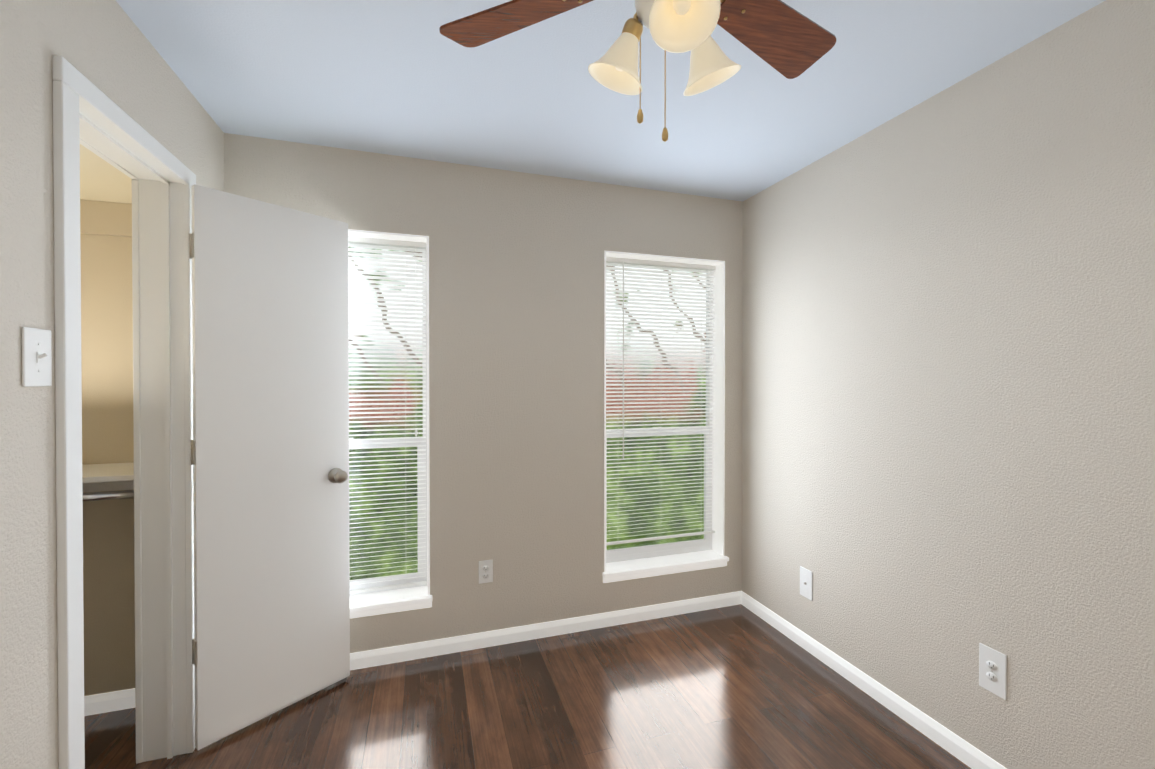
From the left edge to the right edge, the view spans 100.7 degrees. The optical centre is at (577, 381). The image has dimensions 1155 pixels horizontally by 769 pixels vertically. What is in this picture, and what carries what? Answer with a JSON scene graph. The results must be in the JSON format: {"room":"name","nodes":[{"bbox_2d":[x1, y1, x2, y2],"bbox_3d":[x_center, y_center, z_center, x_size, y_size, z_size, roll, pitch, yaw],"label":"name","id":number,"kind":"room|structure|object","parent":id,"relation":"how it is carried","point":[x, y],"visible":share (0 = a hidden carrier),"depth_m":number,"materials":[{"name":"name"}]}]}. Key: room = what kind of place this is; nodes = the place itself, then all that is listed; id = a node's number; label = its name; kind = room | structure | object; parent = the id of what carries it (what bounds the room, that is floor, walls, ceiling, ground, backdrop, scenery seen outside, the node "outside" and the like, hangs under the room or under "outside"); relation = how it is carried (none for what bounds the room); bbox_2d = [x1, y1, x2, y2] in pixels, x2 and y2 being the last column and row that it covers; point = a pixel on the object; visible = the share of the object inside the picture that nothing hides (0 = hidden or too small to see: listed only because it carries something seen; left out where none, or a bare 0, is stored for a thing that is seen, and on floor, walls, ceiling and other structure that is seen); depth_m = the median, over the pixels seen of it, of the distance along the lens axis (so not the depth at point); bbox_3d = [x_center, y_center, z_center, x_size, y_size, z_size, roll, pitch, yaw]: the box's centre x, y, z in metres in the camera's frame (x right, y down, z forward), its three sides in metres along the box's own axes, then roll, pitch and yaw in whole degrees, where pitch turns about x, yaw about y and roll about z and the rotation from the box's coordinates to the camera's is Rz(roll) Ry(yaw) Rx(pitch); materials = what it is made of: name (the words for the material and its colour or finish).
{"room":"empty bedroom","nodes":[
{"label":"empty bedroom","id":0,"kind":"room"},
{"bbox_2d":[80,144,131,203],"bbox_3d":[-1.794,-0.743,1.220,0.748,0.032,1.489,0,0,-18],"label":"ceiling","id":1,"kind":"structure","parent":0,"point":[101,179],"depth_m":1.75,"materials":[{"name":"beige paint"}]},
{"bbox_2d":[0,0,223,768],"bbox_3d":[-1.140,0.146,0.625,0.130,2.440,3.045,0,0,-18],"label":"wall","id":2,"kind":"structure","parent":0,"point":[107,48],"depth_m":1.08,"materials":[{"name":"beige paint"}]},
{"bbox_2d":[22,327,51,386],"bbox_3d":[-1.204,-0.055,1.076,0.022,0.130,0.081,0,0,-18],"label":"light switch","id":3,"kind":"object","parent":2,"relation":"attached to","point":[36,358],"visible":1,"depth_m":1.07,"materials":[{"name":"white plastic"}]},
{"bbox_2d":[52,55,195,768],"bbox_3d":[-1.400,0.294,1.441,0.170,2.130,0.695,0,0,-18],"label":"door frame","id":4,"kind":"structure","parent":2,"relation":"attached to","point":[90,116],"depth_m":1.70,"materials":[{"name":"white wood"}]},
{"bbox_2d":[189,184,349,749],"bbox_3d":[-1.225,0.312,1.972,0.492,2.051,0.371,0,0,-18],"label":"door","id":5,"kind":"structure","parent":4,"relation":"attached to","point":[270,371],"depth_m":1.91,"materials":[{"name":"white paint"}]},
{"bbox_2d":[80,133,742,695],"bbox_3d":[-0.704,0.131,2.445,3.770,2.440,0.164,0,0,-18],"label":"wall","id":6,"kind":"structure","parent":0,"point":[516,377],"depth_m":2.45,"materials":[{"name":"beige paint"}]},
{"bbox_2d":[80,199,131,236],"bbox_3d":[-2.019,-0.665,1.921,0.744,0.132,0.020,0,0,-18],"label":"wall","id":7,"kind":"structure","parent":6,"relation":"attached to","point":[105,218],"depth_m":1.94,"materials":[{"name":"beige paint"}]},
{"bbox_2d":[82,462,133,501],"bbox_3d":[-1.973,0.392,1.786,0.744,0.110,0.320,0,0,-18],"label":"closet shelf","id":8,"kind":"object","parent":6,"relation":"attached to","point":[110,479],"depth_m":1.78,"materials":[{"name":"white"}]},
{"bbox_2d":[84,688,134,715],"bbox_3d":[-1.795,1.324,1.239,0.750,0.074,1.495,0,0,-18],"label":"baseboard","id":9,"kind":"structure","parent":6,"relation":"attached to","point":[108,702],"depth_m":1.97,"materials":[{"name":"white wood"}]},
{"bbox_2d":[348,243,427,595],"bbox_3d":[-1.138,0.168,2.365,0.773,1.768,0.043,0,0,-18],"label":"window","id":10,"kind":"structure","parent":6,"relation":"in","point":[400,577],"depth_m":2.44,"materials":[{"name":"white plastic"}]},
{"bbox_2d":[348,236,426,593],"bbox_3d":[-1.122,0.164,2.316,0.747,1.734,0.038,0,0,-18],"label":"window blind","id":11,"kind":"object","parent":10,"relation":"attached to","point":[387,243],"visible":0.35,"depth_m":2.38,"materials":[{"name":"white plastic"}]},
{"bbox_2d":[348,229,431,618],"bbox_3d":[-1.110,0.198,2.276,0.797,1.826,0.144,0,0,-18],"label":"trim","id":12,"kind":"structure","parent":6,"relation":"attached to","point":[384,602],"depth_m":2.34,"materials":[{"name":"white wood"}]},
{"bbox_2d":[479,560,492,583],"bbox_3d":[-0.468,0.969,2.440,0.072,0.116,0.009,0,0,-18],"label":"electrical outlet","id":13,"kind":"object","parent":6,"relation":"attached to","point":[485,571],"visible":1,"depth_m":2.44,"materials":[{"name":"white plastic"}]},
{"bbox_2d":[350,591,740,669],"bbox_3d":[-0.268,1.314,2.505,2.670,0.074,0.014,0,0,-18],"label":"baseboard","id":14,"kind":"structure","parent":6,"relation":"attached to","point":[399,653],"depth_m":2.51,"materials":[{"name":"white wood"}]},
{"bbox_2d":[606,262,712,562],"bbox_3d":[0.475,0.162,2.881,0.773,1.772,0.043,0,0,-18],"label":"window","id":15,"kind":"structure","parent":6,"relation":"in","point":[648,551],"depth_m":2.91,"materials":[{"name":"white plastic"}]},
{"bbox_2d":[606,257,715,545],"bbox_3d":[0.491,0.111,2.832,0.747,1.645,0.038,0,0,-18],"label":"window blind","id":16,"kind":"object","parent":15,"relation":"attached to","point":[651,264],"visible":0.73,"depth_m":2.83,"materials":[{"name":"white plastic"}]},
{"bbox_2d":[603,250,728,582],"bbox_3d":[0.504,0.192,2.792,0.797,1.830,0.144,0,0,-18],"label":"trim","id":17,"kind":"structure","parent":6,"relation":"attached to","point":[714,557],"depth_m":2.87,"materials":[{"name":"white wood"}]},
{"bbox_2d":[84,604,970,768],"bbox_3d":[-0.222,1.413,0.950,3.770,0.100,3.325,0,0,-18],"label":"floor","id":18,"kind":"structure","parent":0,"point":[740,686],"depth_m":1.94,"materials":[{"name":"laminate"}]},
{"bbox_2d":[116,0,1105,201],"bbox_3d":[-0.222,-1.127,0.930,3.770,0.100,3.325,0,0,-18],"label":"ceiling","id":19,"kind":"structure","parent":0,"point":[404,78],"depth_m":1.73,"materials":[{"name":"white paint"}]},
{"bbox_2d":[439,0,835,141],"bbox_3d":[0.262,-0.808,0.942,1.003,0.538,0.983,0,0,-18],"label":"ceiling fan","id":20,"kind":"object","parent":19,"relation":"hanging from","point":[785,39],"visible":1,"depth_m":1.11,"materials":[{"name":"brown wood"}]},
{"bbox_2d":[742,0,1154,768],"bbox_3d":[1.541,0.140,1.420,0.120,2.440,3.165,0,0,-18],"label":"wall","id":21,"kind":"structure","parent":0,"point":[948,382],"depth_m":1.66,"materials":[{"name":"beige paint"}]},
{"bbox_2d":[800,566,812,600],"bbox_3d":[1.151,1.019,2.419,0.016,0.146,0.082,0,0,-18],"label":"outlet","id":22,"kind":"object","parent":21,"relation":"attached to","point":[806,583],"visible":1,"depth_m":2.41,"materials":[{"name":"white plastic"}]},
{"bbox_2d":[741,591,1006,768],"bbox_3d":[1.459,1.322,1.466,0.014,0.074,3.045,0,0,-18],"label":"baseboard","id":23,"kind":"structure","parent":21,"relation":"attached to","point":[959,748],"depth_m":2.01,"materials":[{"name":"white wood"}]},
{"bbox_2d":[979,643,1006,699],"bbox_3d":[1.409,0.982,1.625,0.009,0.150,0.082,0,0,-18],"label":"electrical outlet","id":24,"kind":"object","parent":21,"relation":"attached to","point":[993,671],"visible":1,"depth_m":1.62,"materials":[{"name":"white plastic"}]},
{"label":"outside","id":25,"kind":"structure","parent":0,"visible":0},
{"bbox_2d":[348,247,705,579],"bbox_3d":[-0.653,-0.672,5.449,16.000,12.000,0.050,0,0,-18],"label":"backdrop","id":26,"kind":"structure","parent":25,"point":[414,532],"depth_m":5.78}
]}

